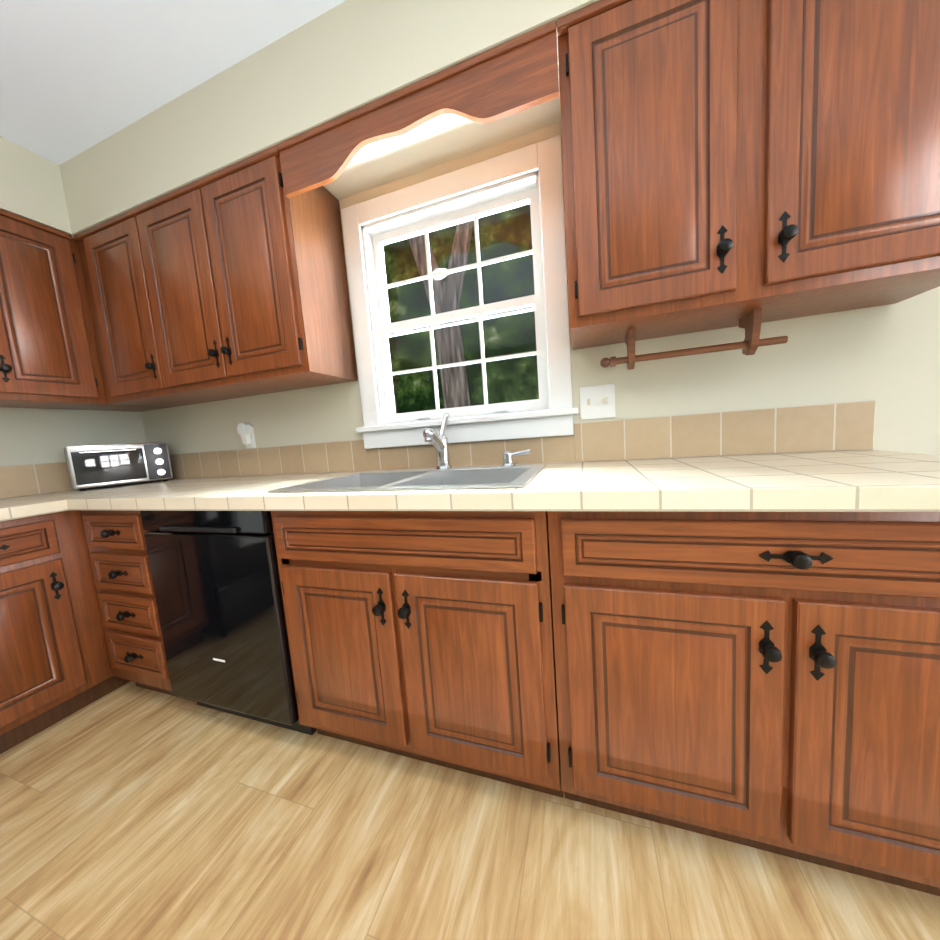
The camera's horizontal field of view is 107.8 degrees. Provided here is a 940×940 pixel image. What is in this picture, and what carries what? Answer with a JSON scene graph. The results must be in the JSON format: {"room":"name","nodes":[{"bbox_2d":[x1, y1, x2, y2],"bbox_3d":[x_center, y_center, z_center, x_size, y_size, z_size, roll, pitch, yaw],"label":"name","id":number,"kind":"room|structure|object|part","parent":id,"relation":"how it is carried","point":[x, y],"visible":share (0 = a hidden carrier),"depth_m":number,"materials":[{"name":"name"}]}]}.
{"room":"kitchen","nodes":[
{"label":"kitchen","id":0,"kind":"room"},
{"bbox_2d":[0,407,146,498],"bbox_3d":[-2.787,0.019,0.153,0.140,2.440,4.580,-2,6,19],"label":"wall","id":1,"kind":"structure","parent":0,"point":[33,436],"depth_m":1.79,"materials":[{"name":"beige paint"}]},
{"bbox_2d":[0,462,75,498],"bbox_3d":[-2.366,0.120,1.137,0.012,0.152,2.130,-2,6,19],"label":"tile backsplash","id":2,"kind":"structure","parent":1,"relation":"attached to","point":[28,479],"depth_m":1.71,"materials":[{"name":"beige tile"}]},
{"bbox_2d":[0,209,103,409],"bbox_3d":[-2.146,-0.679,1.393,0.322,0.794,0.712,-2,6,19],"label":"upper cabinet","id":3,"kind":"object","parent":1,"relation":"attached to","point":[49,357],"depth_m":1.55,"materials":[{"name":"brown wood"}]},
{"bbox_2d":[0,0,345,164],"bbox_3d":[0.025,-1.344,-0.965,6.280,0.080,4.580,-2,6,19],"label":"ceiling","id":4,"kind":"structure","parent":0,"point":[77,77],"depth_m":1.19,"materials":[{"name":"white paint"}]},
{"bbox_2d":[0,0,599,237],"bbox_3d":[0.039,-1.154,-0.945,6.000,0.303,4.300,-2,6,19],"label":"soffit","id":5,"kind":"structure","parent":0,"point":[344,57],"depth_m":1.24,"materials":[{"name":"beige paint"}]},
{"bbox_2d":[0,681,939,939],"bbox_3d":[0.209,1.146,-0.706,6.280,0.060,4.580,-2,6,19],"label":"floor","id":6,"kind":"structure","parent":0,"point":[130,810],"depth_m":0.87,"materials":[{"name":"wood"}]},
{"bbox_2d":[0,510,129,753],"bbox_3d":[-1.847,0.588,1.635,0.639,0.868,1.051,-2,6,19],"label":"base cabinet","id":7,"kind":"object","parent":6,"relation":"on","point":[55,665],"visible":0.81,"depth_m":1.34,"materials":[{"name":"brown wood"}]},
{"bbox_2d":[0,494,59,521],"bbox_3d":[-1.981,0.177,1.275,0.647,0.045,0.390,-2,6,19],"label":"countertop","id":8,"kind":"structure","parent":7,"relation":"on","point":[39,504],"depth_m":1.31,"materials":[{"name":"tile"}]},
{"bbox_2d":[81,510,196,701],"bbox_3d":[-1.325,0.545,1.673,0.426,0.868,0.639,-2,6,19],"label":"base cabinet","id":9,"kind":"object","parent":6,"relation":"on","point":[118,553],"visible":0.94,"depth_m":1.39,"materials":[{"name":"brown wood"}]},
{"bbox_2d":[140,511,316,734],"bbox_3d":[-0.827,0.525,1.502,0.616,0.861,0.606,-2,6,19],"label":"dishwasher","id":10,"kind":"object","parent":6,"relation":"on","point":[218,592],"visible":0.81,"depth_m":1.21,"materials":[{"name":"black metal"}]},
{"bbox_2d":[271,511,563,797],"bbox_3d":[-0.115,0.498,1.262,0.872,0.868,0.639,-2,6,19],"label":"base cabinet","id":11,"kind":"object","parent":6,"relation":"on","point":[427,636],"visible":0.98,"depth_m":0.96,"materials":[{"name":"brown wood"}]},
{"bbox_2d":[45,450,939,511],"bbox_3d":[-0.486,0.062,1.318,3.458,0.045,0.661,-2,6,19],"label":"countertop","id":12,"kind":"structure","parent":11,"relation":"on","point":[861,481],"depth_m":0.83,"materials":[{"name":"tile"}]},
{"bbox_2d":[64,442,172,490],"bbox_3d":[-1.909,-0.027,1.881,0.256,0.225,0.380,1,8,39],"label":"toaster oven","id":13,"kind":"object","parent":12,"relation":"on","point":[90,466],"visible":1,"depth_m":1.79,"materials":[{"name":"silver metal"}]},
{"bbox_2d":[268,463,545,492],"bbox_3d":[-0.170,0.106,1.229,0.825,0.174,0.535,-2,6,19],"label":"sink basin","id":14,"kind":"object","parent":12,"relation":"in","point":[491,476],"visible":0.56,"depth_m":1.30,"materials":[{"name":"silver metal"}]},
{"bbox_2d":[502,449,529,465],"bbox_3d":[0.176,-0.048,1.321,0.114,0.060,0.053,-2,6,19],"label":"pump","id":15,"kind":"object","parent":14,"relation":"on","point":[508,456],"visible":1,"depth_m":1.31,"materials":[{"name":"silver metal"}]},
{"bbox_2d":[423,413,451,468],"bbox_3d":[-0.132,-0.115,1.363,0.068,0.230,0.218,-2,6,19],"label":"faucet","id":16,"kind":"object","parent":12,"relation":"on","point":[439,443],"visible":1,"depth_m":1.39,"materials":[{"name":"silver metal"}]},
{"bbox_2d":[547,511,939,895],"bbox_3d":[0.744,0.464,0.970,0.936,0.868,0.639,-2,6,19],"label":"base cabinet","id":17,"kind":"object","parent":6,"relation":"on","point":[768,681],"visible":0.96,"depth_m":0.71,"materials":[{"name":"brown wood"}]},
{"bbox_2d":[141,122,939,478],"bbox_3d":[0.817,-0.363,1.255,6.000,2.440,0.140,-2,6,19],"label":"wall","id":18,"kind":"structure","parent":0,"point":[887,358],"depth_m":1.17,"materials":[{"name":"beige paint"}]},
{"bbox_2d":[74,212,211,411],"bbox_3d":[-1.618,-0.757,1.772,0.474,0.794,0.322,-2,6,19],"label":"upper cabinet","id":19,"kind":"object","parent":18,"relation":"attached to","point":[110,270],"depth_m":1.62,"materials":[{"name":"brown wood"}]},
{"bbox_2d":[126,145,357,400],"bbox_3d":[-1.002,-0.781,1.563,0.828,0.794,0.322,-2,6,19],"label":"upper cabinet","id":20,"kind":"object","parent":18,"relation":"attached to","point":[230,282],"depth_m":1.41,"materials":[{"name":"brown wood"}]},
{"bbox_2d":[278,20,558,197],"bbox_3d":[-0.222,-1.106,1.094,0.974,0.168,0.025,-2,6,19],"label":"valance board","id":21,"kind":"object","parent":20,"relation":"attached to","point":[511,77],"visible":1,"depth_m":1.04,"materials":[{"name":"brown wood"}]},
{"bbox_2d":[237,423,255,447],"bbox_3d":[-1.213,-0.184,1.857,0.072,0.136,0.048,-2,6,19],"label":"outlet","id":22,"kind":"object","parent":18,"relation":"attached to","point":[245,431],"visible":1,"depth_m":1.84,"materials":[{"name":"white plastic"}]},
{"bbox_2d":[341,135,577,448],"bbox_3d":[-0.070,-0.654,1.476,0.990,1.067,0.172,-2,6,19],"label":"window","id":23,"kind":"structure","parent":18,"relation":"in","point":[543,158],"depth_m":1.43,"materials":[{"name":"white paint"}]},
{"bbox_3d":[-0.063,-0.660,1.497,0.756,0.866,0.076,-2,6,19],"label":"window sash","id":24,"kind":"part","parent":23,"relation":"part of","materials":[{"name":"white wood"}]},
{"bbox_2d":[169,400,875,478],"bbox_3d":[-0.390,-0.076,1.614,3.458,0.152,0.010,-2,6,19],"label":"tile backsplash","id":25,"kind":"structure","parent":18,"relation":"attached to","point":[844,426],"depth_m":1.29,"materials":[{"name":"beige tile"}]},
{"bbox_2d":[580,384,615,419],"bbox_3d":[0.481,-0.257,1.296,0.124,0.124,0.018,-2,6,19],"label":"switch plate","id":26,"kind":"object","parent":18,"relation":"attached to","point":[597,402],"visible":1,"depth_m":1.30,"materials":[{"name":"white plastic"}]},
{"bbox_2d":[557,0,939,349],"bbox_3d":[0.741,-0.847,0.954,0.915,0.794,0.354,-2,6,19],"label":"upper cabinet","id":27,"kind":"object","parent":18,"relation":"attached to","point":[728,163],"visible":1,"depth_m":0.85,"materials":[{"name":"brown wood"}]},
{"bbox_2d":[600,308,787,369],"bbox_3d":[0.667,-0.392,1.062,0.498,0.118,0.100,-2,6,19],"label":"paper towel holder","id":28,"kind":"object","parent":27,"relation":"attached to","point":[750,324],"visible":1,"depth_m":1.03,"materials":[{"name":"brown wood"}]},
{"label":"outside","id":29,"kind":"structure","parent":0,"visible":0},
{"bbox_2d":[383,204,538,412],"bbox_3d":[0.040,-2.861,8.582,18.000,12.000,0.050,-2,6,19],"label":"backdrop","id":30,"kind":"structure","parent":29,"point":[503,246],"depth_m":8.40,"materials":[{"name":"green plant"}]},
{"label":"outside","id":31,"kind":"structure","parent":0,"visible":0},
{"bbox_2d":[388,220,473,413],"bbox_3d":[-0.677,-1.483,5.573,2.677,6.013,1.793,-2,6,19],"label":"tree","id":32,"kind":"object","parent":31,"point":[448,348],"depth_m":4.52,"materials":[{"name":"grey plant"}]}
]}

